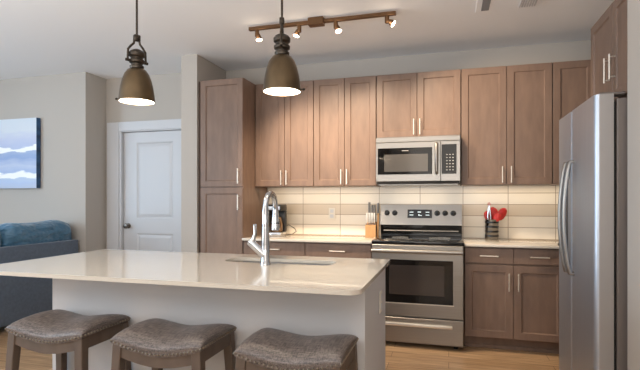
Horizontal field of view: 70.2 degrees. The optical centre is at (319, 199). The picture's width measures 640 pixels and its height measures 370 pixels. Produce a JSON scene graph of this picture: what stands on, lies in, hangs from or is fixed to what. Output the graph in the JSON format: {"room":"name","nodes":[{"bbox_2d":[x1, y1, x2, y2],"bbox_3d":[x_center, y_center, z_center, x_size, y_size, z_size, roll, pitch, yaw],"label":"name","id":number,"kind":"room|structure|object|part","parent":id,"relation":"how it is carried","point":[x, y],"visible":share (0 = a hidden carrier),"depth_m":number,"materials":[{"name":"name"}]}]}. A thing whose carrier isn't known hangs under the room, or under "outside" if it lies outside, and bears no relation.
{"room":"kitchen","nodes":[
{"label":"kitchen","id":0,"kind":"room"},
{"bbox_2d":[0,72,105,252],"bbox_3d":[-3.845,-0.095,5.739,2.675,2.690,0.550,0,0,16],"label":"wall","id":1,"kind":"structure","parent":0,"point":[71,107],"depth_m":5.24,"materials":[{"name":"beige paint"}]},
{"bbox_2d":[0,118,40,188],"bbox_3d":[-3.678,-0.542,5.372,0.896,0.810,0.055,0,0,16],"label":"canvas painting","id":2,"kind":"object","parent":1,"relation":"attached to","point":[20,139],"visible":1,"depth_m":5.29},
{"bbox_2d":[106,73,180,248],"bbox_3d":[-1.861,-0.095,5.344,1.358,2.690,0.230,0,0,16],"label":"wall","id":3,"kind":"structure","parent":0,"point":[167,87],"depth_m":5.24,"materials":[{"name":"beige paint"}]},
{"bbox_2d":[107,119,180,249],"bbox_3d":[-1.884,0.168,5.277,1.300,2.165,0.130,0,0,16],"label":"trim","id":4,"kind":"structure","parent":3,"relation":"attached to","point":[115,130],"depth_m":5.36,"materials":[{"name":"grey paint"}]},
{"bbox_2d":[123,130,180,251],"bbox_3d":[-1.923,0.223,5.268,0.840,2.035,0.109,0,0,16],"label":"door","id":5,"kind":"structure","parent":3,"relation":"in","point":[152,160],"depth_m":5.29,"materials":[{"name":"grey paint"}]},
{"bbox_3d":[-2.270,0.305,5.345,0.062,0.062,0.068,0,0,16],"label":"knob","id":6,"kind":"part","parent":5,"relation":"part of","materials":[{"name":"grey metal"}]},
{"bbox_2d":[181,54,225,252],"bbox_3d":[-1.195,-0.095,4.880,0.177,2.690,0.760,0,0,16],"label":"wall partition","id":7,"kind":"structure","parent":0,"point":[195,69],"depth_m":4.52,"materials":[{"name":"beige paint"}]},
{"bbox_2d":[0,325,558,369],"bbox_3d":[-2.074,1.280,1.392,8.450,0.060,7.950,0,0,16],"label":"floor","id":8,"kind":"structure","parent":0,"point":[398,355],"depth_m":3.57,"materials":[{"name":"brown wood"}]},
{"bbox_2d":[0,239,77,326],"bbox_3d":[-3.429,0.846,4.252,0.945,0.808,2.015,0,0,16],"label":"sofa","id":9,"kind":"object","parent":8,"relation":"on","point":[21,297],"visible":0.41,"depth_m":4.46,"materials":[{"name":"fabric"}]},
{"bbox_2d":[0,220,71,246],"bbox_3d":[-2.978,0.495,4.747,0.311,0.558,0.823,0,0,16],"label":"sofa cushion","id":10,"kind":"object","parent":9,"relation":"on","point":[12,234],"visible":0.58,"depth_m":4.60,"materials":[{"name":"blue fabric"}]},
{"bbox_2d":[5,309,131,369],"bbox_3d":[-1.232,0.908,2.247,0.482,0.684,0.366,0,0,16],"label":"counter stool","id":11,"kind":"object","parent":8,"relation":"on","point":[59,332],"visible":0.99,"depth_m":2.14,"materials":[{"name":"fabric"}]},
{"bbox_3d":[-1.470,0.936,2.161,0.071,0.627,0.071,0,0,16],"label":"leg","id":12,"kind":"part","parent":11,"relation":"part of","materials":[{"name":"brown wood"}]},
{"bbox_3d":[-1.389,0.936,2.445,0.071,0.627,0.071,0,0,16],"label":"leg","id":13,"kind":"part","parent":11,"relation":"part of","materials":[{"name":"brown wood"}]},
{"bbox_3d":[-1.232,0.614,2.247,0.438,0.096,0.323,0,0,16],"label":"seat","id":14,"kind":"part","parent":11,"relation":"part of","materials":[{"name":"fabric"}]},
{"bbox_3d":[-1.232,0.630,2.247,0.448,0.053,0.331,0,0,16],"label":"nailhead trim","id":15,"kind":"part","parent":11,"relation":"part of","materials":[{"name":"silver metal"}]},
{"bbox_3d":[-1.074,0.936,2.049,0.071,0.627,0.071,0,0,16],"label":"leg","id":16,"kind":"part","parent":11,"relation":"part of","materials":[{"name":"brown wood"}]},
{"bbox_3d":[-0.994,0.936,2.333,0.071,0.627,0.071,0,0,16],"label":"leg","id":17,"kind":"part","parent":11,"relation":"part of","materials":[{"name":"brown wood"}]},
{"bbox_2d":[110,318,236,369],"bbox_3d":[-0.654,0.908,2.068,0.482,0.684,0.366,0,0,16],"label":"counter stool","id":18,"kind":"object","parent":8,"relation":"on","point":[156,343],"visible":1,"depth_m":1.96,"materials":[{"name":"brown wood"}]},
{"bbox_3d":[-0.891,0.936,1.982,0.071,0.627,0.071,0,0,16],"label":"leg","id":19,"kind":"part","parent":18,"relation":"part of","materials":[{"name":"brown wood"}]},
{"bbox_3d":[-0.654,0.630,2.068,0.448,0.053,0.331,0,0,16],"label":"nailhead trim","id":20,"kind":"part","parent":18,"relation":"part of","materials":[{"name":"silver metal"}]},
{"bbox_3d":[-0.496,0.936,1.870,0.071,0.627,0.071,0,0,16],"label":"leg","id":21,"kind":"part","parent":18,"relation":"part of","materials":[{"name":"brown wood"}]},
{"bbox_3d":[-0.416,0.936,2.154,0.071,0.627,0.071,0,0,16],"label":"leg","id":22,"kind":"part","parent":18,"relation":"part of","materials":[{"name":"brown wood"}]},
{"bbox_2d":[52,261,384,369],"bbox_3d":[-0.544,0.818,2.596,1.740,0.865,0.680,0,0,16],"label":"kitchen island","id":23,"kind":"object","parent":8,"relation":"on","point":[250,311],"visible":0.32,"depth_m":2.25,"materials":[{"name":"grey paint"}]},
{"bbox_2d":[0,249,389,294],"bbox_3d":[-0.721,0.374,2.592,2.112,0.020,1.015,0,0,16],"label":"island countertop","id":24,"kind":"structure","parent":23,"relation":"on","point":[345,276],"depth_m":2.38,"materials":[{"name":"stone"}]},
{"bbox_2d":[247,191,279,265],"bbox_3d":[-0.302,0.154,2.594,0.107,0.418,0.230,0,0,42],"label":"kitchen faucet","id":25,"kind":"object","parent":24,"relation":"on","point":[263,251],"visible":1,"depth_m":2.54,"materials":[{"name":"silver metal"}]},
{"bbox_3d":[-0.369,0.190,2.548,0.032,0.112,0.030,0,0,16],"label":"lever","id":26,"kind":"part","parent":25,"relation":"part of","materials":[{"name":"silver metal"}]},
{"bbox_2d":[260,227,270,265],"bbox_3d":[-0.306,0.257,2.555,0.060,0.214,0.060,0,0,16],"label":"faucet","id":27,"kind":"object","parent":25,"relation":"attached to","point":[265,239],"depth_m":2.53,"materials":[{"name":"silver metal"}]},
{"bbox_3d":[-0.286,0.053,2.616,0.039,0.214,0.169,0,0,18],"label":"spout","id":28,"kind":"part","parent":25,"relation":"part of","materials":[{"name":"silver metal"}]},
{"bbox_3d":[-0.456,0.767,2.906,1.688,0.765,0.025,0,0,16],"label":"panel","id":29,"kind":"part","parent":23,"relation":"part of","materials":[{"name":"grey paint"}]},
{"bbox_3d":[0.285,0.818,2.375,0.025,0.865,0.654,0,0,16],"label":"panel","id":30,"kind":"part","parent":23,"relation":"part of","materials":[{"name":"grey paint"}]},
{"bbox_2d":[379,290,381,312],"bbox_3d":[0.331,0.554,2.474,0.008,0.112,0.068,0,0,16],"label":"island outlet","id":31,"kind":"object","parent":23,"relation":"attached to","point":[380,293],"visible":1,"depth_m":2.44,"materials":[{"name":"beige plastic"}]},
{"bbox_2d":[199,78,266,253],"bbox_3d":[-0.898,0.037,4.698,0.490,2.425,0.642,0,0,16],"label":"pantry cabinet","id":32,"kind":"object","parent":8,"relation":"on","point":[230,203],"visible":0.71,"depth_m":4.44,"materials":[{"name":"brown wood"}]},
{"bbox_3d":[-0.957,0.507,4.428,0.452,1.251,0.020,0,0,16],"label":"door","id":33,"kind":"part","parent":32,"relation":"part of","materials":[{"name":"brown wood"}]},
{"bbox_3d":[-0.957,-0.651,4.428,0.452,1.044,0.020,0,0,16],"label":"door","id":34,"kind":"part","parent":32,"relation":"part of","materials":[{"name":"brown wood"}]},
{"bbox_2d":[243,241,305,255],"bbox_3d":[-0.361,0.819,4.540,0.619,0.863,0.630,0,0,16],"label":"base cabinet","id":35,"kind":"object","parent":8,"relation":"on","point":[276,248],"visible":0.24,"depth_m":4.24,"materials":[{"name":"brown wood"}]},
{"bbox_2d":[242,234,376,243],"bbox_3d":[-0.061,0.375,4.459,1.245,0.022,0.624,0,0,16],"label":"countertop","id":36,"kind":"structure","parent":35,"relation":"on","point":[294,237],"depth_m":4.30,"materials":[{"name":"stone"}]},
{"bbox_2d":[268,204,296,235],"bbox_3d":[-0.403,0.204,4.665,0.284,0.318,0.230,0,0,16],"label":"coffee maker","id":37,"kind":"object","parent":36,"relation":"on","point":[282,208],"visible":0.63,"depth_m":4.68,"materials":[{"name":"silver metal"}]},
{"bbox_3d":[-0.456,0.344,4.665,0.182,0.038,0.190,0,0,16],"label":"plate","id":38,"kind":"part","parent":37,"relation":"part of","materials":[{"name":"silver metal"}]},
{"bbox_2d":[365,222,376,236],"bbox_3d":[0.505,0.289,4.482,0.101,0.148,0.100,0,0,16],"label":"knife block","id":39,"kind":"object","parent":36,"relation":"on","point":[370,230],"visible":0.86,"depth_m":4.44,"materials":[{"name":"brown wood"}]},
{"bbox_2d":[368,202,370,219],"bbox_3d":[0.490,0.120,4.512,0.020,0.196,0.022,0,0,16],"label":"kitchen knife","id":40,"kind":"object","parent":39,"relation":"on","point":[369,203],"visible":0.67,"depth_m":4.50,"materials":[{"name":"silver metal"}]},
{"bbox_2d":[233,328,358,369],"bbox_3d":[-0.087,0.908,1.902,0.482,0.684,0.366,0,0,16],"label":"counter stool","id":41,"kind":"object","parent":8,"relation":"on","point":[266,348],"visible":1,"depth_m":1.80,"materials":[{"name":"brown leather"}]},
{"bbox_3d":[-0.325,0.936,1.816,0.071,0.627,0.071,0,0,16],"label":"leg","id":42,"kind":"part","parent":41,"relation":"part of","materials":[{"name":"brown wood"}]},
{"bbox_3d":[0.150,0.936,1.988,0.071,0.627,0.071,0,0,16],"label":"leg","id":43,"kind":"part","parent":41,"relation":"part of","materials":[{"name":"brown wood"}]},
{"bbox_2d":[305,242,371,258],"bbox_3d":[0.235,0.819,4.371,0.617,0.863,0.630,0,0,16],"label":"base cabinet","id":44,"kind":"object","parent":8,"relation":"on","point":[313,249],"visible":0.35,"depth_m":4.10,"materials":[{"name":"brown wood"}]},
{"bbox_2d":[371,204,463,348],"bbox_3d":[0.895,0.647,4.122,0.767,1.205,0.744,0,0,16],"label":"range","id":45,"kind":"object","parent":8,"relation":"on","point":[423,245],"visible":0.94,"depth_m":3.83,"materials":[{"name":"silver metal"}]},
{"bbox_3d":[0.802,0.430,3.794,0.743,0.033,0.062,0,0,16],"label":"handle","id":46,"kind":"part","parent":45,"relation":"part of","materials":[{"name":"metal"}]},
{"bbox_3d":[0.815,0.683,3.842,0.753,0.603,0.038,0,0,16],"label":"oven door","id":47,"kind":"part","parent":45,"relation":"part of","materials":[{"name":"metal"}]},
{"bbox_2d":[371,236,463,245],"bbox_3d":[0.892,0.363,4.114,0.767,0.028,0.578,0,0,16],"label":"cooktop","id":48,"kind":"object","parent":45,"relation":"in","point":[381,240],"depth_m":3.93,"materials":[{"name":"grey glass"}]},
{"bbox_3d":[0.785,1.052,3.821,0.630,0.027,0.024,0,0,16],"label":"handle","id":49,"kind":"part","parent":45,"relation":"part of","materials":[{"name":"silver metal"}]},
{"bbox_3d":[0.809,0.874,3.823,0.610,0.008,0.004,0,0,16],"label":"window trim","id":50,"kind":"part","parent":45,"relation":"part of","materials":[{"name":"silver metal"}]},
{"bbox_3d":[0.975,0.141,4.404,0.759,0.193,0.157,0,0,16],"label":"control panel","id":51,"kind":"part","parent":45,"relation":"part of","materials":[{"name":"metal"}]},
{"bbox_3d":[0.959,0.295,4.348,0.699,0.015,0.016,0,0,16],"label":"riser trim","id":52,"kind":"part","parent":45,"relation":"part of","materials":[{"name":"metal"}]},
{"bbox_3d":[0.816,1.100,3.843,0.753,0.210,0.036,0,0,16],"label":"storage drawer","id":53,"kind":"part","parent":45,"relation":"part of","materials":[{"name":"metal"}]},
{"bbox_2d":[389,244,463,347],"bbox_3d":[0.904,0.799,4.156,0.759,0.842,0.610,0,0,16],"label":"oven","id":54,"kind":"object","parent":45,"relation":"in","point":[389,244],"depth_m":3.79,"materials":[{"name":"metal"}]},
{"bbox_2d":[464,246,558,353],"bbox_3d":[1.652,0.819,3.970,0.762,0.863,0.630,0,0,16],"label":"base cabinet","id":55,"kind":"object","parent":8,"relation":"on","point":[511,295],"visible":0.91,"depth_m":3.71,"materials":[{"name":"brown wood"}]},
{"bbox_3d":[1.395,0.461,3.762,0.376,0.123,0.020,0,0,16],"label":"drawer","id":56,"kind":"part","parent":55,"relation":"part of","materials":[{"name":"brown wood"}]},
{"bbox_3d":[1.395,0.836,3.762,0.376,0.599,0.020,0,0,16],"label":"door","id":57,"kind":"part","parent":55,"relation":"part of","materials":[{"name":"brown wood"}]},
{"bbox_2d":[463,238,558,248],"bbox_3d":[1.965,0.375,3.886,1.414,0.022,0.624,0,0,16],"label":"countertop","id":58,"kind":"structure","parent":55,"relation":"on","point":[469,242],"depth_m":3.81,"materials":[{"name":"stone"}]},
{"bbox_2d":[485,219,498,239],"bbox_3d":[1.601,0.272,4.239,0.124,0.183,0.124,0,0,16],"label":"utensil crock","id":59,"kind":"object","parent":58,"relation":"on","point":[491,226],"visible":0.94,"depth_m":4.19,"materials":[{"name":"silver metal"}]},
{"bbox_2d":[487,205,491,219],"bbox_3d":[1.568,0.182,4.213,0.043,0.317,0.020,0,0,16],"label":"tongs","id":60,"kind":"object","parent":59,"relation":"in","point":[489,209],"visible":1,"depth_m":4.21,"materials":[{"name":"silver metal"}]},
{"bbox_2d":[490,207,497,219],"bbox_3d":[1.616,0.206,4.264,0.100,0.279,0.028,0,0,29],"label":"ladle","id":61,"kind":"object","parent":59,"relation":"in","point":[493,210],"visible":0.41,"depth_m":4.25,"materials":[{"name":"red plastic"}]},
{"bbox_2d":[493,212,500,221],"bbox_3d":[1.607,0.230,4.199,0.124,0.234,0.024,0,0,36],"label":"scoop","id":62,"kind":"object","parent":59,"relation":"in","point":[497,216],"visible":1,"depth_m":4.18,"materials":[{"name":"red plastic"}]},
{"bbox_2d":[498,208,506,219],"bbox_3d":[1.645,0.211,4.233,0.182,0.274,0.028,0,0,11],"label":"spatula","id":63,"kind":"object","parent":59,"relation":"in","point":[502,211],"visible":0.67,"depth_m":4.22,"materials":[{"name":"red plastic"}]},
{"bbox_3d":[1.601,1.232,3.790,0.762,0.035,0.014,0,0,16],"label":"shoe molding","id":64,"kind":"part","parent":55,"relation":"part of","materials":[{"name":"brown wood"}]},
{"bbox_3d":[1.762,0.461,3.659,0.378,0.123,0.020,0,0,16],"label":"drawer","id":65,"kind":"part","parent":55,"relation":"part of","materials":[{"name":"brown wood"}]},
{"bbox_3d":[1.762,0.836,3.659,0.378,0.599,0.020,0,0,16],"label":"door","id":66,"kind":"part","parent":55,"relation":"part of","materials":[{"name":"brown wood"}]},
{"bbox_3d":[1.754,0.461,3.632,0.144,0.010,0.036,0,0,16],"label":"handle","id":67,"kind":"part","parent":55,"relation":"part of","materials":[{"name":"silver metal"}]},
{"bbox_2d":[558,91,626,369],"bbox_3d":[1.847,0.340,2.587,0.854,1.780,0.785,0,0,16],"label":"refrigerator","id":68,"kind":"object","parent":8,"relation":"on","point":[592,197],"visible":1,"depth_m":2.32,"materials":[{"name":"silver metal"}]},
{"bbox_3d":[1.497,0.105,2.798,0.066,0.684,0.024,0,0,16],"label":"handle","id":69,"kind":"part","parent":68,"relation":"part of","materials":[{"name":"metal"}]},
{"bbox_3d":[1.603,0.328,2.891,0.086,1.725,0.333,0,0,16],"label":"door","id":70,"kind":"part","parent":68,"relation":"part of","materials":[{"name":"metal"}]},
{"bbox_3d":[1.566,0.105,2.919,0.007,0.400,0.200,0,0,16],"label":"dispenser panel","id":71,"kind":"part","parent":68,"relation":"part of","materials":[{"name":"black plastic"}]},
{"bbox_3d":[1.469,0.105,2.697,0.066,0.684,0.024,0,0,16],"label":"handle","id":72,"kind":"part","parent":68,"relation":"part of","materials":[{"name":"metal"}]},
{"bbox_3d":[1.495,0.328,2.511,0.086,1.725,0.446,0,0,16],"label":"door","id":73,"kind":"part","parent":68,"relation":"part of","materials":[{"name":"metal"}]},
{"bbox_2d":[614,98,626,369],"bbox_3d":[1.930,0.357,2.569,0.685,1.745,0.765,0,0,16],"label":"panel","id":74,"kind":"object","parent":68,"relation":"attached to","point":[620,104],"depth_m":2.29,"materials":[{"name":"paint"}]},
{"bbox_2d":[0,0,613,79],"bbox_3d":[-2.074,-1.480,1.392,8.450,0.080,7.950,0,0,16],"label":"ceiling","id":75,"kind":"structure","parent":0,"point":[38,37],"depth_m":3.87,"materials":[{"name":"white paint"}]},
{"bbox_2d":[115,0,154,105],"bbox_3d":[-1.039,-0.998,2.580,0.197,0.883,0.197,0,0,44],"label":"pendant lamp","id":76,"kind":"object","parent":75,"relation":"hanging from","point":[136,87],"visible":1,"depth_m":2.54,"materials":[{"name":"brown metal"}]},
{"bbox_3d":[-1.039,-0.649,2.580,0.197,0.187,0.197,0,0,-4],"label":"lamp shade","id":77,"kind":"part","parent":76,"relation":"part of","materials":[{"name":"brown metal"}]},
{"bbox_3d":[-1.039,-1.163,2.580,0.012,0.495,0.011,0,0,44],"label":"rod","id":78,"kind":"part","parent":76,"relation":"part of","materials":[{"name":"brown metal"}]},
{"bbox_2d":[263,0,304,95],"bbox_3d":[-0.196,-0.998,2.342,0.197,0.883,0.197,0,0,38],"label":"pendant lamp","id":79,"kind":"object","parent":75,"relation":"hanging from","point":[281,78],"visible":1,"depth_m":2.29,"materials":[{"name":"brown metal"}]},
{"bbox_3d":[-0.196,-0.649,2.342,0.197,0.187,0.197,0,0,-6],"label":"lamp shade","id":80,"kind":"part","parent":79,"relation":"part of","materials":[{"name":"brown metal"}]},
{"bbox_3d":[-0.196,-1.163,2.342,0.012,0.495,0.011,0,0,1],"label":"rod","id":81,"kind":"part","parent":79,"relation":"part of","materials":[{"name":"brown metal"}]},
{"bbox_2d":[249,11,395,41],"bbox_3d":[-0.007,-1.370,3.590,1.202,0.138,0.070,0,0,16],"label":"track light","id":82,"kind":"object","parent":75,"relation":"attached to","point":[319,21],"visible":1,"depth_m":3.56,"materials":[{"name":"brown metal"}]},
{"bbox_2d":[475,0,543,12],"bbox_3d":[1.361,-1.431,3.239,0.465,0.015,0.375,0,0,16],"label":"ceiling vent","id":83,"kind":"object","parent":75,"relation":"in","point":[481,5],"visible":1,"depth_m":3.33,"materials":[{"name":"white metal"}]},
{"bbox_2d":[481,0,490,10],"bbox_3d":[1.204,-1.430,3.289,0.055,0.002,0.305,0,0,16],"label":"grille","id":84,"kind":"object","parent":83,"relation":"attached to","point":[485,4],"depth_m":3.34,"materials":[{"name":"grey metal"}]},
{"bbox_2d":[377,203,378,236],"bbox_3d":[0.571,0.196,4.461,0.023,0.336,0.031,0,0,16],"label":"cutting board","id":85,"kind":"object","parent":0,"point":[377,203],"visible":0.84,"depth_m":4.45,"materials":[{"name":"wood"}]},
{"bbox_2d":[226,40,590,239],"bbox_3d":[0.901,-0.095,4.597,4.010,2.690,0.162,0,0,16],"label":"wall","id":86,"kind":"structure","parent":0,"point":[532,210],"depth_m":4.46,"materials":[{"name":"tile"}]},
{"bbox_2d":[255,80,315,187],"bbox_3d":[-0.322,-0.655,4.680,0.617,1.040,0.362,0,0,16],"label":"upper cabinet","id":87,"kind":"object","parent":86,"relation":"attached to","point":[284,125],"visible":0.92,"depth_m":4.54,"materials":[{"name":"brown wood"}]},
{"bbox_3d":[-0.504,-0.655,4.591,0.312,1.036,0.020,0,0,16],"label":"door","id":88,"kind":"part","parent":87,"relation":"part of","materials":[{"name":"brown wood"}]},
{"bbox_3d":[-0.333,-0.223,4.513,0.010,0.144,0.036,0,0,16],"label":"handle","id":89,"kind":"part","parent":87,"relation":"part of","materials":[{"name":"silver metal"}]},
{"bbox_3d":[-0.207,-0.655,4.507,0.297,1.036,0.020,0,0,16],"label":"door","id":90,"kind":"part","parent":87,"relation":"part of","materials":[{"name":"brown wood"}]},
{"bbox_2d":[329,208,334,218],"bbox_3d":[0.124,0.140,4.728,0.070,0.116,0.010,0,0,16],"label":"wall outlet","id":91,"kind":"object","parent":86,"relation":"attached to","point":[331,210],"visible":1,"depth_m":4.72,"materials":[{"name":"beige plastic"}]},
{"bbox_2d":[314,76,380,186],"bbox_3d":[0.272,-0.655,4.512,0.614,1.040,0.362,0,0,16],"label":"upper cabinet","id":92,"kind":"object","parent":86,"relation":"attached to","point":[345,109],"visible":0.99,"depth_m":4.38,"materials":[{"name":"brown wood"}]},
{"bbox_3d":[0.088,-0.655,4.423,0.305,1.036,0.020,0,0,16],"label":"door","id":93,"kind":"part","parent":92,"relation":"part of","materials":[{"name":"brown wood"}]},
{"bbox_3d":[0.384,-0.655,4.340,0.301,1.036,0.020,0,0,16],"label":"door","id":94,"kind":"part","parent":92,"relation":"part of","materials":[{"name":"brown wood"}]},
{"bbox_2d":[377,69,460,137],"bbox_3d":[0.937,-0.879,4.324,0.760,0.591,0.362,0,0,16],"label":"upper cabinet","id":95,"kind":"object","parent":86,"relation":"attached to","point":[419,103],"visible":0.97,"depth_m":4.18,"materials":[{"name":"brown wood"}]},
{"bbox_3d":[0.715,-0.879,4.246,0.371,0.587,0.020,0,0,16],"label":"door","id":96,"kind":"part","parent":95,"relation":"part of","materials":[{"name":"brown wood"}]},
{"bbox_2d":[376,135,459,185],"bbox_3d":[0.920,-0.357,4.258,0.744,0.442,0.475,0,0,16],"label":"microwave","id":97,"kind":"object","parent":95,"relation":"attached to","point":[410,160],"visible":1,"depth_m":4.08,"materials":[{"name":"silver metal"}]},
{"bbox_3d":[0.795,-0.346,4.124,0.577,0.356,0.029,0,0,16],"label":"door","id":98,"kind":"part","parent":97,"relation":"part of","materials":[{"name":"metal"}]},
{"bbox_3d":[0.876,-0.547,4.101,0.744,0.045,0.029,0,0,16],"label":"trim","id":99,"kind":"part","parent":97,"relation":"part of","materials":[{"name":"metal"}]},
{"bbox_3d":[1.028,-0.370,4.014,0.030,0.289,0.063,0,0,16],"label":"handle","id":100,"kind":"part","parent":97,"relation":"part of","materials":[{"name":"metal"}]},
{"bbox_3d":[1.138,-0.362,4.010,0.126,0.260,0.005,0,0,16],"label":"keypad glass","id":101,"kind":"part","parent":97,"relation":"part of","materials":[{"name":"black"}]},
{"bbox_3d":[1.154,-0.345,4.022,0.166,0.355,0.029,0,0,16],"label":"control panel","id":102,"kind":"part","parent":97,"relation":"part of","materials":[{"name":"metal"}]},
{"bbox_3d":[0.914,-0.672,4.160,0.010,0.144,0.036,0,0,16],"label":"handle","id":103,"kind":"part","parent":95,"relation":"part of","materials":[{"name":"silver metal"}]},
{"bbox_3d":[1.080,-0.879,4.142,0.381,0.587,0.020,0,0,16],"label":"door","id":104,"kind":"part","parent":95,"relation":"part of","materials":[{"name":"brown wood"}]},
{"bbox_2d":[460,62,551,185],"bbox_3d":[1.663,-0.655,4.119,0.742,1.040,0.362,0,0,16],"label":"upper cabinet","id":105,"kind":"object","parent":86,"relation":"attached to","point":[506,137],"visible":0.98,"depth_m":3.98,"materials":[{"name":"brown wood"}]},
{"bbox_3d":[1.452,-0.655,4.037,0.375,1.036,0.020,0,0,16],"label":"door","id":106,"kind":"part","parent":105,"relation":"part of","materials":[{"name":"brown wood"}]},
{"bbox_3d":[1.809,-0.655,3.936,0.359,1.036,0.020,0,0,16],"label":"door","id":107,"kind":"part","parent":105,"relation":"part of","materials":[{"name":"brown wood"}]},
{"bbox_2d":[550,60,590,184],"bbox_3d":[2.340,-0.655,3.946,0.646,1.040,0.327,0,0,16],"label":"upper cabinet","id":108,"kind":"object","parent":86,"relation":"attached to","point":[571,80],"visible":0.24,"depth_m":3.86,"materials":[{"name":"brown wood"}]},
{"bbox_2d":[627,0,639,369],"bbox_3d":[1.897,-0.095,2.030,0.854,2.690,0.200,0,0,16],"label":"wall","id":109,"kind":"structure","parent":0,"point":[633,6],"depth_m":2.17,"materials":[{"name":"beige paint"}]},
{"bbox_3d":[2.540,-0.095,3.007,0.150,2.690,2.030,0,0,16],"label":"wall","id":110,"kind":"structure","parent":0,"visible":0},
{"bbox_2d":[591,0,626,99],"bbox_3d":[2.005,-0.880,2.595,0.645,0.590,0.925,0,0,16],"label":"upper cabinet","id":111,"kind":"object","parent":110,"relation":"attached to","point":[609,33],"visible":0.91,"depth_m":2.72,"materials":[{"name":"brown wood"}]},
{"bbox_3d":[1.805,-0.880,2.907,0.020,0.586,0.429,0,0,16],"label":"door","id":112,"kind":"part","parent":111,"relation":"part of","materials":[{"name":"brown wood"}]},
{"bbox_3d":[1.732,-0.781,2.750,0.035,0.150,0.011,0,0,16],"label":"handle","id":113,"kind":"part","parent":111,"relation":"part of","materials":[{"name":"silver metal"}]},
{"bbox_3d":[1.707,-0.781,2.662,0.035,0.150,0.011,0,0,16],"label":"handle","id":114,"kind":"part","parent":111,"relation":"part of","materials":[{"name":"silver metal"}]},
{"bbox_3d":[1.681,-0.880,2.471,0.020,0.586,0.468,0,0,16],"label":"door","id":115,"kind":"part","parent":111,"relation":"part of","materials":[{"name":"brown wood"}]}
]}

